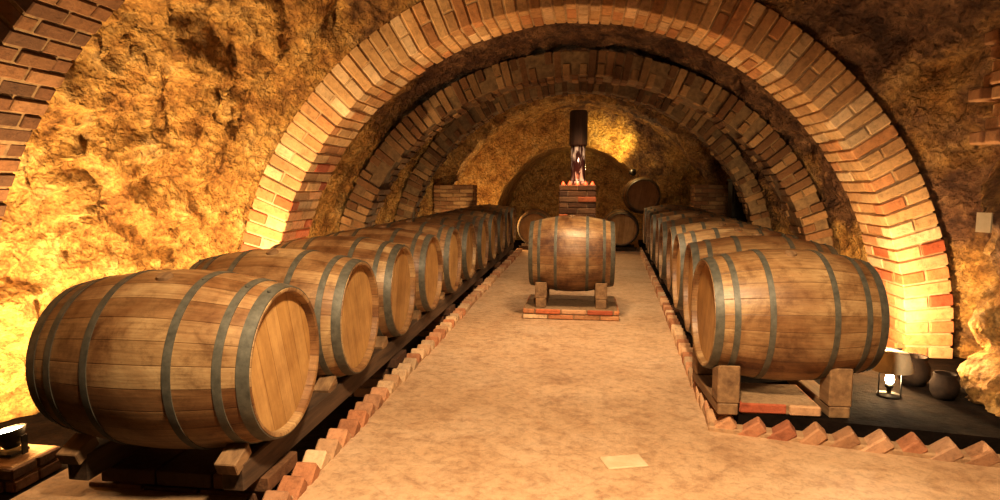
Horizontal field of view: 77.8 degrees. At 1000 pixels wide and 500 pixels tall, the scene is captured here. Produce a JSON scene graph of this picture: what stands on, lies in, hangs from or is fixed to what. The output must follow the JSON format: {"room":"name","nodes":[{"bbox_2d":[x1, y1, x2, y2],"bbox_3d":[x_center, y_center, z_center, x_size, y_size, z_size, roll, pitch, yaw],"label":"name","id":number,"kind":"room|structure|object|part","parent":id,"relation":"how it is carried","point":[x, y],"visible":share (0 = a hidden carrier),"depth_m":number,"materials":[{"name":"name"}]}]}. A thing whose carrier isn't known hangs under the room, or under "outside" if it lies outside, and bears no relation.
{"room":"wine cellar","nodes":[
{"label":"wine cellar","id":0,"kind":"room"},
{"bbox_2d":[0,0,498,421],"bbox_3d":[-1.955,-0.698,5.895,2.145,3.256,15.813,1,6,10],"label":"wall","id":1,"kind":"structure","parent":0,"point":[153,150],"depth_m":4.02,"materials":[{"name":"brown stone"}]},
{"bbox_2d":[0,0,124,226],"bbox_3d":[0.257,-0.693,2.627,7.040,3.330,0.409,1,6,8],"label":"brick arch","id":2,"kind":"object","parent":1,"relation":"attached to","point":[40,39],"visible":1,"depth_m":2.97,"materials":[{"name":"brown brick"}]},
{"bbox_2d":[0,240,524,499],"bbox_3d":[-1.663,0.678,7.192,2.830,0.348,18.000,1,6,8],"label":"floor","id":3,"kind":"structure","parent":0,"point":[40,430],"depth_m":3.59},
{"bbox_2d":[0,444,61,492],"bbox_3d":[-2.344,1.043,2.975,0.290,0.124,0.277,1,6,8],"label":"brick plinth","id":4,"kind":"object","parent":3,"relation":"on","point":[17,472],"visible":0.88,"depth_m":2.92,"materials":[{"name":"brown brick"}]},
{"bbox_2d":[0,423,29,457],"bbox_3d":[-2.343,0.907,2.966,0.156,0.127,0.140,1,6,8],"label":"floodlight","id":5,"kind":"object","parent":4,"relation":"on","point":[12,437],"visible":1,"depth_m":2.95,"materials":[{"name":"metal"}]},
{"bbox_2d":[10,468,249,499],"bbox_3d":[-1.437,1.052,2.586,0.940,0.186,0.508,1,6,8],"label":"brick plinth","id":6,"kind":"object","parent":3,"relation":"on","point":[59,486],"visible":0.34,"depth_m":2.47,"materials":[{"name":"brown brick"}]},
{"bbox_2d":[56,243,513,499],"bbox_3d":[-0.715,0.478,6.791,0.785,0.441,9.100,1,6,8],"label":"rack","id":7,"kind":"object","parent":3,"relation":"on","point":[247,470],"visible":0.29,"depth_m":2.53,"materials":[{"name":"brown wood"}]},
{"bbox_2d":[25,269,318,449],"bbox_3d":[-1.276,0.432,2.519,0.880,0.715,0.712,1,6,7],"label":"wine barrel","id":8,"kind":"object","parent":7,"relation":"on","point":[172,358],"visible":1,"depth_m":2.24,"materials":[{"name":"brown wood"}]},
{"bbox_2d":[189,248,378,379],"bbox_3d":[-1.169,0.345,3.343,0.880,0.717,0.712,1,6,7],"label":"wine barrel","id":9,"kind":"object","parent":7,"relation":"on","point":[342,291],"visible":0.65,"depth_m":3.15,"materials":[{"name":"brown wood"}]},
{"bbox_2d":[270,235,415,337],"bbox_3d":[-1.070,0.260,4.168,0.880,0.713,0.712,1,6,7],"label":"wine barrel","id":10,"kind":"object","parent":7,"relation":"on","point":[392,264],"visible":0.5,"depth_m":3.99,"materials":[{"name":"brown wood"}]},
{"bbox_2d":[326,226,442,312],"bbox_3d":[-0.957,0.169,4.990,0.880,0.722,0.712,1,6,8],"label":"wine barrel","id":11,"kind":"object","parent":7,"relation":"on","point":[425,249],"visible":0.42,"depth_m":4.82,"materials":[{"name":"brown wood"}]},
{"bbox_2d":[364,220,461,293],"bbox_3d":[-0.846,0.082,5.813,0.880,0.726,0.715,1,6,8],"label":"wine barrel","id":12,"kind":"object","parent":7,"relation":"on","point":[449,238],"visible":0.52,"depth_m":5.65,"materials":[{"name":"brown wood"}]},
{"bbox_2d":[393,217,475,280],"bbox_3d":[-0.737,-0.001,6.637,0.880,0.716,0.712,1,6,8],"label":"wine barrel","id":13,"kind":"object","parent":7,"relation":"on","point":[466,230],"visible":0.32,"depth_m":6.48,"materials":[{"name":"brown wood"}]},
{"bbox_2d":[420,213,488,269],"bbox_3d":[-0.612,-0.086,7.458,0.880,0.714,0.712,1,6,8],"label":"wine barrel","id":14,"kind":"object","parent":7,"relation":"on","point":[480,224],"visible":0.27,"depth_m":7.29,"materials":[{"name":"brown wood"}]},
{"bbox_2d":[430,210,497,260],"bbox_3d":[-0.508,-0.176,8.282,0.880,0.721,0.712,1,6,8],"label":"wine barrel","id":15,"kind":"object","parent":7,"relation":"on","point":[491,219],"visible":0.28,"depth_m":8.16,"materials":[{"name":"brown wood"}]},
{"bbox_2d":[446,207,505,253],"bbox_3d":[-0.393,-0.262,9.104,0.880,0.721,0.712,1,6,8],"label":"wine barrel","id":16,"kind":"object","parent":7,"relation":"on","point":[500,217],"visible":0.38,"depth_m":8.97,"materials":[{"name":"brown wood"}]},
{"bbox_2d":[455,206,510,247],"bbox_3d":[-0.296,-0.350,9.929,0.880,0.723,0.712,1,6,7],"label":"wine barrel","id":17,"kind":"object","parent":7,"relation":"on","point":[506,212],"visible":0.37,"depth_m":9.82,"materials":[{"name":"brown wood"}]},
{"bbox_2d":[470,204,515,242],"bbox_3d":[-0.188,-0.437,10.752,0.880,0.723,0.712,1,6,8],"label":"wine barrel","id":18,"kind":"object","parent":7,"relation":"on","point":[512,210],"visible":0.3,"depth_m":10.63,"materials":[{"name":"brown wood"}]},
{"bbox_2d":[434,185,476,213],"bbox_3d":[-0.798,-0.475,11.267,0.710,1.410,0.457,1,6,8],"label":"brick pier","id":19,"kind":"object","parent":3,"relation":"on","point":[446,197],"visible":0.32,"depth_m":11.01,"materials":[{"name":"brown brick"}]},
{"bbox_2d":[282,0,862,136],"bbox_3d":[0.768,-2.166,5.395,4.754,1.514,15.890,1,6,8],"label":"ceiling","id":20,"kind":"structure","parent":0,"point":[345,24],"depth_m":6.03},
{"bbox_2d":[459,107,701,239],"bbox_3d":[1.828,-1.657,14.399,6.240,3.386,2.441,1,6,8],"label":"wall","id":21,"kind":"structure","parent":0,"point":[524,169],"depth_m":13.40,"materials":[{"name":"beige stone"}]},
{"bbox_2d":[394,81,771,228],"bbox_3d":[1.083,-1.062,8.812,5.420,2.770,0.320,1,6,8],"label":"brick arch","id":22,"kind":"object","parent":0,"point":[747,187],"visible":0.78,"depth_m":8.58,"materials":[{"name":"brown brick"}]},
{"bbox_2d":[339,50,834,247],"bbox_3d":[0.792,-0.759,6.651,5.320,2.620,0.420,1,6,8],"label":"brick arch","id":23,"kind":"object","parent":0,"point":[807,218],"visible":0.84,"depth_m":6.37,"materials":[{"name":"brown brick"}]},
{"bbox_2d":[240,0,953,358],"bbox_3d":[0.517,-0.618,4.590,5.140,2.770,0.486,1,6,8],"label":"brick arch","id":24,"kind":"object","parent":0,"point":[901,235],"visible":0.78,"depth_m":4.30,"materials":[{"name":"brick"}]},
{"bbox_2d":[298,235,999,499],"bbox_3d":[2.188,0.557,6.663,5.000,0.001,18.000,1,6,8],"label":"floor","id":25,"kind":"structure","parent":0,"point":[508,405],"depth_m":3.11,"materials":[{"name":"concrete"}]},
{"bbox_2d":[262,248,521,499],"bbox_3d":[-0.313,0.564,6.593,0.116,0.134,10.408,1,6,8],"label":"curb","id":26,"kind":"object","parent":25,"relation":"on","point":[305,472],"visible":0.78,"depth_m":3.38,"materials":[{"name":"orange brick"}]},
{"bbox_2d":[523,294,618,320],"bbox_3d":[0.705,0.562,6.133,0.890,0.100,0.785,1,6,8],"label":"brick plinth","id":27,"kind":"object","parent":25,"relation":"on","point":[563,307],"visible":0.88,"depth_m":5.80,"materials":[{"name":"orange brick"}]},
{"bbox_2d":[535,282,606,308],"bbox_3d":[0.701,0.395,6.085,0.670,0.243,0.600,1,6,8],"label":"stand","id":28,"kind":"object","parent":27,"relation":"on","point":[541,291],"visible":0.73,"depth_m":5.81,"materials":[{"name":"brown wood"}]},
{"bbox_2d":[528,215,615,290],"bbox_3d":[0.701,0.029,6.046,0.805,0.749,0.740,1,6,8],"label":"wine barrel","id":29,"kind":"object","parent":28,"relation":"on","point":[569,252],"visible":0.95,"depth_m":5.75,"materials":[{"name":"brown wood"}]},
{"bbox_2d":[559,185,595,217],"bbox_3d":[1.015,-0.229,8.158,0.470,1.250,0.488,1,6,8],"label":"brick pedestal","id":30,"kind":"object","parent":25,"relation":"on","point":[578,200],"visible":0.3,"depth_m":7.88,"materials":[{"name":"brown brick"}]},
{"bbox_2d":[561,181,593,184],"bbox_3d":[1.003,-0.866,8.001,0.424,0.050,0.262,1,6,8],"label":"candles","id":31,"kind":"object","parent":30,"relation":"on","point":[563,183],"visible":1,"depth_m":7.91,"materials":[{"name":"orange wax"}]},
{"bbox_2d":[567,146,588,184],"bbox_3d":[1.015,-1.104,8.066,0.280,0.510,0.280,1,6,8],"label":"tube","id":32,"kind":"object","parent":30,"relation":"on","point":[578,153],"visible":0.84,"depth_m":7.99,"materials":[{"name":"glass"}]},
{"bbox_2d":[569,110,587,145],"bbox_3d":[1.015,-1.572,8.017,0.230,0.450,0.230,1,6,8],"label":"column","id":33,"kind":"structure","parent":32,"relation":"on","point":[578,119],"depth_m":7.92,"materials":[{"name":"brown wood"}]},
{"bbox_2d":[519,243,636,250],"bbox_3d":[1.904,-0.054,12.140,3.020,0.070,0.640,1,6,8],"label":"rack","id":34,"kind":"object","parent":25,"relation":"on","point":[630,247],"visible":0.27,"depth_m":11.78,"materials":[{"name":"brown wood"}]},
{"bbox_2d":[517,208,550,243],"bbox_3d":[0.702,-0.457,12.234,0.729,0.740,0.880,-1,6,8],"label":"wine barrel","id":35,"kind":"object","parent":34,"relation":"on","point":[523,224],"visible":0.58,"depth_m":11.85,"materials":[{"name":"brown wood"}]},
{"bbox_2d":[604,209,638,246],"bbox_3d":[2.327,-0.434,12.018,0.712,0.723,0.880,1,6,8],"label":"wine barrel","id":36,"kind":"object","parent":34,"relation":"on","point":[626,223],"visible":0.76,"depth_m":11.62,"materials":[{"name":"brown wood"}]},
{"bbox_3d":[3.098,-0.424,11.916,0.712,0.724,0.880,-19,3,9],"label":"wine barrel","id":37,"kind":"object","parent":34,"relation":"on","visible":0},
{"bbox_2d":[622,176,660,213],"bbox_3d":[2.744,-1.070,12.047,0.712,0.721,0.880,1,6,8],"label":"wine barrel","id":38,"kind":"object","parent":37,"relation":"on","point":[639,193],"visible":0.91,"depth_m":11.65,"materials":[{"name":"brown wood"}]},
{"bbox_2d":[629,169,635,175],"bbox_3d":[2.562,-1.479,11.929,0.156,0.160,0.134,1,6,8],"label":"floodlight","id":39,"kind":"object","parent":38,"relation":"on","point":[632,172],"visible":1,"depth_m":11.89,"materials":[{"name":"metal"}]},
{"bbox_2d":[600,454,648,469],"bbox_3d":[0.561,0.959,2.805,0.190,0.012,0.120,-1,6,-10],"label":"paper sheet","id":40,"kind":"object","parent":25,"relation":"on","point":[633,460],"depth_m":2.79,"materials":[{"name":"paper"}]},
{"bbox_2d":[639,247,720,425],"bbox_3d":[1.910,0.458,7.501,0.106,0.134,8.822,1,6,10],"label":"curb","id":41,"kind":"object","parent":25,"relation":"on","point":[685,351],"visible":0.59,"depth_m":4.74,"materials":[{"name":"orange brick"}]},
{"bbox_2d":[708,415,999,467],"bbox_3d":[1.725,0.928,2.986,1.371,0.132,0.132,2,6,20],"label":"curb","id":42,"kind":"object","parent":25,"relation":"on","point":[980,453],"visible":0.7,"depth_m":2.95,"materials":[{"name":"orange brick"}]},
{"bbox_2d":[638,240,999,453],"bbox_3d":[3.225,0.392,7.800,2.848,0.090,10.650,1,6,8],"label":"floor","id":43,"kind":"structure","parent":0,"point":[966,423],"depth_m":3.15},
{"bbox_2d":[646,248,691,334],"bbox_3d":[2.286,0.290,7.343,0.757,0.201,7.211,1,6,10],"label":"rack","id":44,"kind":"object","parent":43,"relation":"on","point":[653,263],"visible":0.03,"depth_m":6.35,"materials":[{"name":"brown wood"}]},
{"bbox_2d":[643,204,698,243],"bbox_3d":[2.850,-0.402,10.348,0.880,0.718,0.712,1,6,10],"label":"wine barrel","id":45,"kind":"object","parent":44,"relation":"on","point":[669,205],"visible":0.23,"depth_m":10.25,"materials":[{"name":"brown wood"}]},
{"bbox_2d":[646,206,705,247],"bbox_3d":[2.713,-0.318,9.564,0.880,0.715,0.712,1,6,11],"label":"wine barrel","id":46,"kind":"object","parent":44,"relation":"on","point":[671,207],"visible":0.18,"depth_m":9.48,"materials":[{"name":"brown wood"}]},
{"bbox_2d":[647,208,712,253],"bbox_3d":[2.557,-0.239,8.782,0.880,0.721,0.712,1,6,10],"label":"wine barrel","id":47,"kind":"object","parent":44,"relation":"on","point":[674,209],"visible":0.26,"depth_m":8.70,"materials":[{"name":"brown wood"}]},
{"bbox_2d":[650,210,722,260],"bbox_3d":[2.408,-0.152,8.000,0.880,0.712,0.712,1,6,11],"label":"wine barrel","id":48,"kind":"object","parent":44,"relation":"on","point":[655,216],"visible":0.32,"depth_m":7.89,"materials":[{"name":"brown wood"}]},
{"bbox_2d":[655,213,736,268],"bbox_3d":[2.277,-0.073,7.214,0.880,0.719,0.712,1,6,11],"label":"wine barrel","id":49,"kind":"object","parent":44,"relation":"on","point":[679,216],"visible":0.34,"depth_m":7.11,"materials":[{"name":"brown wood"}]},
{"bbox_2d":[659,216,751,279],"bbox_3d":[2.120,0.009,6.432,0.880,0.719,0.712,1,6,11],"label":"wine barrel","id":50,"kind":"object","parent":44,"relation":"on","point":[664,227],"visible":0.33,"depth_m":6.31,"materials":[{"name":"brown wood"}]},
{"bbox_2d":[666,221,772,291],"bbox_3d":[1.992,0.095,5.647,0.880,0.712,0.712,1,6,10],"label":"wine barrel","id":51,"kind":"object","parent":44,"relation":"on","point":[674,230],"visible":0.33,"depth_m":5.55,"materials":[{"name":"brown wood"}]},
{"bbox_2d":[672,227,797,309],"bbox_3d":[1.834,0.176,4.865,0.880,0.714,0.712,1,6,10],"label":"wine barrel","id":52,"kind":"object","parent":44,"relation":"on","point":[681,241],"visible":0.29,"depth_m":4.75,"materials":[{"name":"brown wood"}]},
{"bbox_2d":[683,234,838,332],"bbox_3d":[1.691,0.255,4.081,0.880,0.722,0.712,1,6,10],"label":"wine barrel","id":53,"kind":"object","parent":44,"relation":"on","point":[695,251],"visible":0.27,"depth_m":3.96,"materials":[{"name":"brown wood"}]},
{"bbox_2d":[690,185,727,216],"bbox_3d":[3.612,-0.540,10.668,0.610,1.164,0.456,1,6,8],"label":"brick pier","id":54,"kind":"object","parent":43,"relation":"on","point":[710,198],"visible":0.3,"depth_m":10.43,"materials":[{"name":"brown brick"}]},
{"bbox_2d":[727,179,746,221],"bbox_3d":[3.839,-0.501,10.025,0.300,1.300,0.355,1,6,8],"label":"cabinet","id":55,"kind":"object","parent":43,"relation":"on","point":[735,208],"visible":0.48,"depth_m":9.87,"materials":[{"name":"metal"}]},
{"bbox_2d":[692,344,852,418],"bbox_3d":[1.450,0.680,3.397,0.673,0.256,0.625,1,6,8],"label":"stand","id":56,"kind":"object","parent":43,"relation":"on","point":[720,385],"visible":0.65,"depth_m":3.13,"materials":[{"name":"brown wood"}]},
{"bbox_2d":[691,248,889,379],"bbox_3d":[1.499,0.340,3.314,0.819,0.699,0.698,1,6,5],"label":"wine barrel","id":57,"kind":"object","parent":56,"relation":"on","point":[778,313],"visible":0.95,"depth_m":3.04,"materials":[{"name":"brown wood"}]},
{"bbox_2d":[738,383,820,416],"bbox_3d":[1.435,0.790,3.298,0.390,0.060,0.364,1,6,8],"label":"brick plinth","id":58,"kind":"object","parent":43,"relation":"on","point":[755,398],"visible":0.82,"depth_m":3.18,"materials":[{"name":"orange brick"}]},
{"bbox_2d":[871,349,913,398],"bbox_3d":[2.149,0.684,3.415,0.220,0.255,0.220,1,6,8],"label":"lantern","id":59,"kind":"object","parent":43,"relation":"on","point":[893,362],"visible":0.91,"depth_m":3.35,"materials":[{"name":"metal"}]},
{"bbox_3d":[2.149,0.712,3.418,0.044,0.050,0.044,1,6,8],"label":"bulb","id":60,"kind":"part","parent":59,"relation":"part of","materials":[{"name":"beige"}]},
{"bbox_3d":[2.149,0.607,3.407,0.220,0.100,0.220,1,6,8],"label":"lamp shade","id":61,"kind":"part","parent":59,"relation":"part of","materials":[{"name":"beige fabric"}]},
{"bbox_2d":[886,347,902,350],"bbox_3d":[2.483,0.671,3.954,0.156,0.131,0.135,1,6,8],"label":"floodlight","id":62,"kind":"object","parent":43,"relation":"on","point":[900,349],"visible":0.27,"depth_m":3.89,"materials":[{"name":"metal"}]},
{"bbox_2d":[897,352,931,386],"bbox_3d":[2.418,0.700,3.624,0.170,0.170,0.170,1,6,8],"label":"clay pot","id":63,"kind":"object","parent":43,"relation":"on","point":[922,369],"visible":0.67,"depth_m":3.56,"materials":[{"name":"brown ceramic"}]},
{"bbox_2d":[929,370,960,400],"bbox_3d":[2.426,0.740,3.384,0.140,0.140,0.140,1,6,8],"label":"clay pot","id":64,"kind":"object","parent":43,"relation":"on","point":[943,385],"visible":1,"depth_m":3.34,"materials":[{"name":"brown ceramic"}]},
{"bbox_2d":[661,0,999,416],"bbox_3d":[2.968,-0.624,5.240,1.539,3.246,15.801,1,6,6],"label":"wall","id":65,"kind":"structure","parent":0,"point":[920,61],"depth_m":3.98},
{"bbox_2d":[968,28,999,144],"bbox_3d":[2.755,-0.846,3.146,0.519,0.591,0.354,1,6,8],"label":"corbel","id":66,"kind":"object","parent":65,"relation":"attached to","point":[990,91],"visible":1,"depth_m":3.26,"materials":[{"name":"brown brick"}]},
{"bbox_2d":[975,212,992,232],"bbox_3d":[2.483,-0.141,3.155,0.068,0.100,0.070,-2,6,-21],"label":"wall sign","id":67,"kind":"object","parent":65,"relation":"attached to","point":[984,221],"visible":0.82,"depth_m":3.14,"materials":[{"name":"beige paper"}]}
]}

